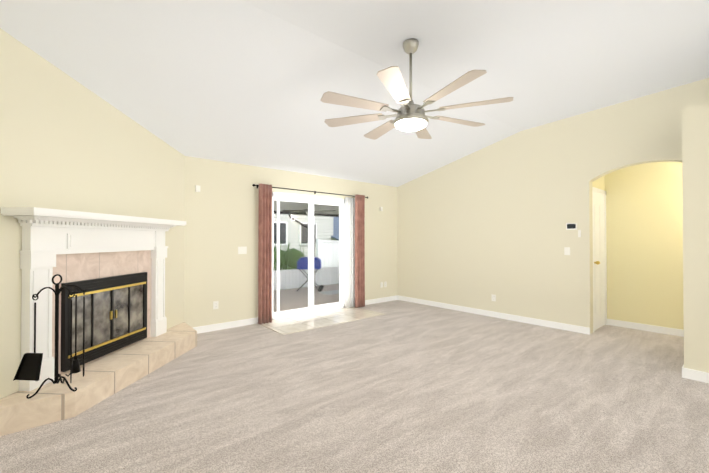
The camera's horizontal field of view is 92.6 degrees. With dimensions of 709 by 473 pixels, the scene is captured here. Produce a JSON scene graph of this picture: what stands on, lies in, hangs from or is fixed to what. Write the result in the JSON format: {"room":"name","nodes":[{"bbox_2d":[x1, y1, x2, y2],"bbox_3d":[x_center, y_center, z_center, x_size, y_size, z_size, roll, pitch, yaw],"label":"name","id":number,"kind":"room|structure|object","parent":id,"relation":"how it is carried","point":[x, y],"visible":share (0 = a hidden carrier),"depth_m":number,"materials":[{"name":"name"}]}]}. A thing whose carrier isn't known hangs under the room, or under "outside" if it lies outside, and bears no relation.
{"room":"living room","nodes":[
{"label":"living room","id":0,"kind":"room"},
{"bbox_2d":[0,28,184,398],"bbox_3d":[-2.542,-0.137,3.453,0.140,3.012,3.153,0,0,5],"label":"wall","id":1,"kind":"structure","parent":0,"point":[67,142],"depth_m":2.94,"materials":[{"name":"beige paint"}]},
{"bbox_2d":[184,156,397,327],"bbox_3d":[-0.812,0.114,6.134,4.808,2.555,0.140,0,-1,-40],"label":"wall","id":2,"kind":"structure","parent":0,"point":[221,217],"depth_m":5.21,"materials":[{"name":"beige paint"}]},
{"bbox_2d":[195,185,199,191],"bbox_3d":[-2.228,-0.680,4.817,0.060,0.090,0.042,0,-1,-40],"label":"detector","id":3,"kind":"object","parent":2,"relation":"attached to","point":[197,188],"visible":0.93,"depth_m":4.80,"materials":[{"name":"white plastic"}]},
{"bbox_2d":[213,301,218,308],"bbox_3d":[-2.041,1.012,4.984,0.075,0.115,0.008,0,-1,-40],"label":"electrical outlet","id":4,"kind":"object","parent":2,"relation":"attached to","point":[215,304],"visible":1,"depth_m":4.98,"materials":[{"name":"white plastic"}]},
{"bbox_2d":[238,247,246,253],"bbox_3d":[-1.735,0.214,5.249,0.135,0.115,0.010,0,-1,-40],"label":"light switch","id":5,"kind":"object","parent":2,"relation":"attached to","point":[242,250],"visible":1,"depth_m":5.25,"materials":[{"name":"white plastic"}]},
{"bbox_2d":[193,295,397,333],"bbox_3d":[-0.702,1.344,6.117,4.368,0.095,0.014,0,-1,-40],"label":"baseboard","id":6,"kind":"structure","parent":2,"relation":"attached to","point":[221,326],"depth_m":5.18,"materials":[{"name":"white wood"}]},
{"bbox_2d":[274,201,338,216],"bbox_3d":[-1.218,-0.855,7.799,15.000,0.480,2.910,0,-1,-40],"label":"roof","id":7,"kind":"structure","parent":2,"relation":"attached to","point":[293,206],"depth_m":8.85,"materials":[{"name":"white"}]},
{"bbox_2d":[288,214,314,284],"bbox_3d":[-1.481,0.418,9.541,0.868,2.044,0.060,0,-1,-40],"label":"downspout","id":8,"kind":"object","parent":7,"relation":"attached to","point":[293,219],"depth_m":9.59,"materials":[{"name":"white metal"}]},
{"bbox_2d":[283,209,335,214],"bbox_3d":[-1.124,-0.661,8.392,1.294,0.260,1.251,0,-1,-40],"label":"fan","id":9,"kind":"object","parent":7,"relation":"hanging from","point":[301,211],"depth_m":8.25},
{"bbox_2d":[272,192,344,319],"bbox_3d":[-0.797,0.327,6.136,1.580,2.130,0.103,0,-1,-40],"label":"door","id":10,"kind":"structure","parent":2,"relation":"in","point":[311,201],"depth_m":6.13,"materials":[{"name":"white plastic"}]},
{"bbox_2d":[252,184,367,198],"bbox_3d":[-0.678,-0.794,6.094,2.449,0.060,0.104,0,-1,-40],"label":"curtain rod","id":11,"kind":"object","parent":2,"relation":"attached to","point":[253,185],"visible":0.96,"depth_m":5.93,"materials":[{"name":"black"}]},
{"bbox_2d":[258,183,271,323],"bbox_3d":[-1.412,0.271,5.359,0.225,2.203,0.076,0,-1,-40],"label":"curtain","id":12,"kind":"object","parent":11,"relation":"hanging from","point":[265,256],"visible":1,"depth_m":5.35,"materials":[{"name":"fabric"}]},
{"bbox_2d":[345,197,354,307],"bbox_3d":[-0.044,0.312,6.648,0.350,2.143,0.043,0,-1,-40],"label":"sheer curtain","id":13,"kind":"object","parent":11,"relation":"hanging from","point":[349,252],"visible":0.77,"depth_m":6.60,"materials":[{"name":"fabric"}]},
{"bbox_2d":[355,194,364,307],"bbox_3d":[0.115,0.282,6.658,0.235,2.203,0.076,0,-1,-40],"label":"curtain","id":14,"kind":"object","parent":11,"relation":"hanging from","point":[359,250],"visible":1,"depth_m":6.63,"materials":[{"name":"fabric"}]},
{"bbox_2d":[0,300,708,472],"bbox_3d":[2.019,1.415,2.991,8.673,0.100,8.300,0,-1,-40],"label":"floor carpet","id":15,"kind":"object","parent":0,"point":[399,386],"visible":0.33,"depth_m":2.70,"materials":[{"name":"beige carpet"}]},
{"bbox_2d":[0,322,196,435],"bbox_3d":[-2.258,1.274,3.418,0.430,0.190,2.553,0,0,5],"label":"hearth slab","id":16,"kind":"object","parent":15,"relation":"on","point":[104,377],"visible":1,"depth_m":2.82,"materials":[{"name":"tile"}]},
{"bbox_2d":[13,274,86,398],"bbox_3d":[-2.254,0.727,2.526,0.401,0.882,0.385,0,-1,-40],"label":"fireplace tool set","id":17,"kind":"object","parent":16,"relation":"on","point":[29,367],"visible":1,"depth_m":2.54,"materials":[{"name":"black metal"}]},
{"bbox_2d":[1,207,185,390],"bbox_3d":[-2.346,0.487,3.373,0.257,1.378,1.900,0,0,5],"label":"fireplace","id":18,"kind":"object","parent":16,"relation":"on","point":[113,265],"visible":0.96,"depth_m":3.11,"materials":[{"name":"white wood"}]},
{"bbox_2d":[257,307,383,334],"bbox_3d":[-0.511,1.395,5.737,2.030,0.026,0.880,0,-1,-40],"label":"floor","id":19,"kind":"structure","parent":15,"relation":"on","point":[285,326],"depth_m":5.63,"materials":[{"name":"beige tile"}]},
{"bbox_2d":[0,0,708,186],"bbox_3d":[1.182,-1.608,2.535,6.453,1.012,8.330,0,-1,-40],"label":"ceiling","id":20,"kind":"structure","parent":0,"point":[248,82],"depth_m":3.27,"materials":[{"name":"white paint"}]},
{"bbox_2d":[320,38,512,139],"bbox_3d":[0.510,-1.364,3.070,1.648,0.789,1.648,0,-1,-40],"label":"ceiling fan","id":21,"kind":"object","parent":20,"relation":"hanging from","point":[410,116],"visible":1,"depth_m":2.93,"materials":[{"name":"beige wood"}]},
{"bbox_2d":[397,78,708,333],"bbox_3d":[3.557,-0.321,4.603,0.140,3.398,8.140,0,-1,-40],"label":"wall","id":22,"kind":"structure","parent":0,"point":[477,229],"depth_m":5.40,"materials":[{"name":"beige paint"}]},
{"bbox_2d":[398,295,589,334],"bbox_3d":[3.544,1.330,4.486,0.014,0.095,8.000,0,-1,-40],"label":"baseboard","id":23,"kind":"structure","parent":22,"relation":"attached to","point":[563,326],"depth_m":5.68,"materials":[{"name":"white wood"}]},
{"bbox_2d":[564,247,569,254],"bbox_3d":[3.130,0.217,4.984,0.010,0.115,0.075,0,-1,-40],"label":"light switch","id":24,"kind":"object","parent":22,"relation":"attached to","point":[566,250],"visible":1,"depth_m":4.98,"materials":[{"name":"white plastic"}]},
{"bbox_2d":[566,223,580,236],"bbox_3d":[3.179,-0.094,4.920,0.024,0.210,0.185,0,-1,-40],"label":"thermostat","id":25,"kind":"object","parent":22,"relation":"attached to","point":[571,226],"visible":0.95,"depth_m":4.91,"materials":[{"name":"white plastic"}]},
{"bbox_2d":[592,175,604,329],"bbox_3d":[3.639,0.073,5.168,0.720,2.620,0.140,0,-1,-40],"label":"wall","id":26,"kind":"structure","parent":0,"point":[598,183],"depth_m":5.21,"materials":[{"name":"beige paint"}]},
{"bbox_2d":[592,187,606,331],"bbox_3d":[3.708,0.333,5.083,0.718,2.100,0.077,0,-1,-40],"label":"door","id":27,"kind":"structure","parent":26,"relation":"attached to","point":[599,262],"depth_m":5.12,"materials":[{"name":"white wood"}]},
{"bbox_2d":[605,162,683,329],"bbox_3d":[5.340,0.062,3.832,0.140,2.620,4.660,0,-1,-40],"label":"wall","id":28,"kind":"structure","parent":0,"point":[644,224],"depth_m":4.97,"materials":[{"name":"beige paint"}]},
{"bbox_2d":[607,319,683,336],"bbox_3d":[5.372,1.323,3.665,0.014,0.095,4.380,0,-1,-40],"label":"baseboard","id":29,"kind":"structure","parent":28,"relation":"attached to","point":[652,328],"depth_m":4.95,"materials":[{"name":"white wood"}]},
{"bbox_2d":[682,103,708,372],"bbox_3d":[4.330,0.047,2.087,0.160,2.620,3.310,0,-1,-40],"label":"wall","id":30,"kind":"structure","parent":0,"point":[695,153],"depth_m":3.23,"materials":[{"name":"beige paint"}]},
{"bbox_2d":[682,364,708,382],"bbox_3d":[4.325,1.310,2.082,0.188,0.095,3.324,0,-1,-40],"label":"baseboard","id":31,"kind":"structure","parent":30,"relation":"attached to","point":[696,375],"depth_m":3.21,"materials":[{"name":"white wood"}]},
{"label":"outside","id":32,"kind":"structure","parent":0,"visible":0},
{"bbox_2d":[273,284,338,311],"bbox_3d":[-1.218,1.473,7.779,15.000,0.105,2.910,0,-1,-40],"label":"patio slab","id":33,"kind":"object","parent":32,"point":[291,299],"depth_m":7.89,"materials":[{"name":"beige concrete"}]},
{"bbox_2d":[297,257,323,291],"bbox_3d":[-1.172,0.995,8.991,0.672,0.879,0.460,0,0,0],"label":"outdoor grill","id":34,"kind":"object","parent":33,"relation":"on","point":[304,262],"depth_m":8.79,"materials":[{"name":"blue"}]},
{"bbox_2d":[317,290,338,294],"bbox_3d":[-0.475,1.423,8.681,0.800,0.010,0.500,0,-1,-40],"label":"mat","id":35,"kind":"object","parent":33,"relation":"on","point":[332,292],"depth_m":8.57,"materials":[{"name":"grey"}]},
{"bbox_3d":[-15.661,1.718,34.787,70.000,0.110,56.950,0,-1,-40],"label":"ground","id":36,"kind":"structure","parent":32,"visible":0},
{"bbox_2d":[273,243,306,270],"bbox_3d":[-2.227,0.783,9.902,1.951,1.347,1.098,0,-1,-40],"label":"garden plants","id":37,"kind":"object","parent":36,"relation":"on","point":[290,263],"depth_m":9.72,"materials":[{"name":"green plant"}]},
{"bbox_2d":[273,266,338,290],"bbox_3d":[-0.512,1.193,10.477,9.570,0.530,0.060,0,-1,-40],"label":"fence","id":38,"kind":"object","parent":36,"relation":"on","point":[292,277],"depth_m":9.61,"materials":[{"name":"white plastic"}]},
{"bbox_2d":[274,214,338,256],"bbox_3d":[-3.552,-1.441,24.206,14.300,6.030,9.600,0,-1,-40],"label":"house","id":39,"kind":"structure","parent":36,"relation":"on","point":[295,232],"depth_m":19.80,"materials":[{"name":"white paint"}]},
{"bbox_2d":[316,239,338,266],"bbox_3d":[1.660,0.799,14.730,7.905,1.390,0.120,0,-1,-40],"label":"fence","id":40,"kind":"object","parent":36,"relation":"on","point":[329,256],"depth_m":12.48,"materials":[{"name":"white plastic"}]}
]}

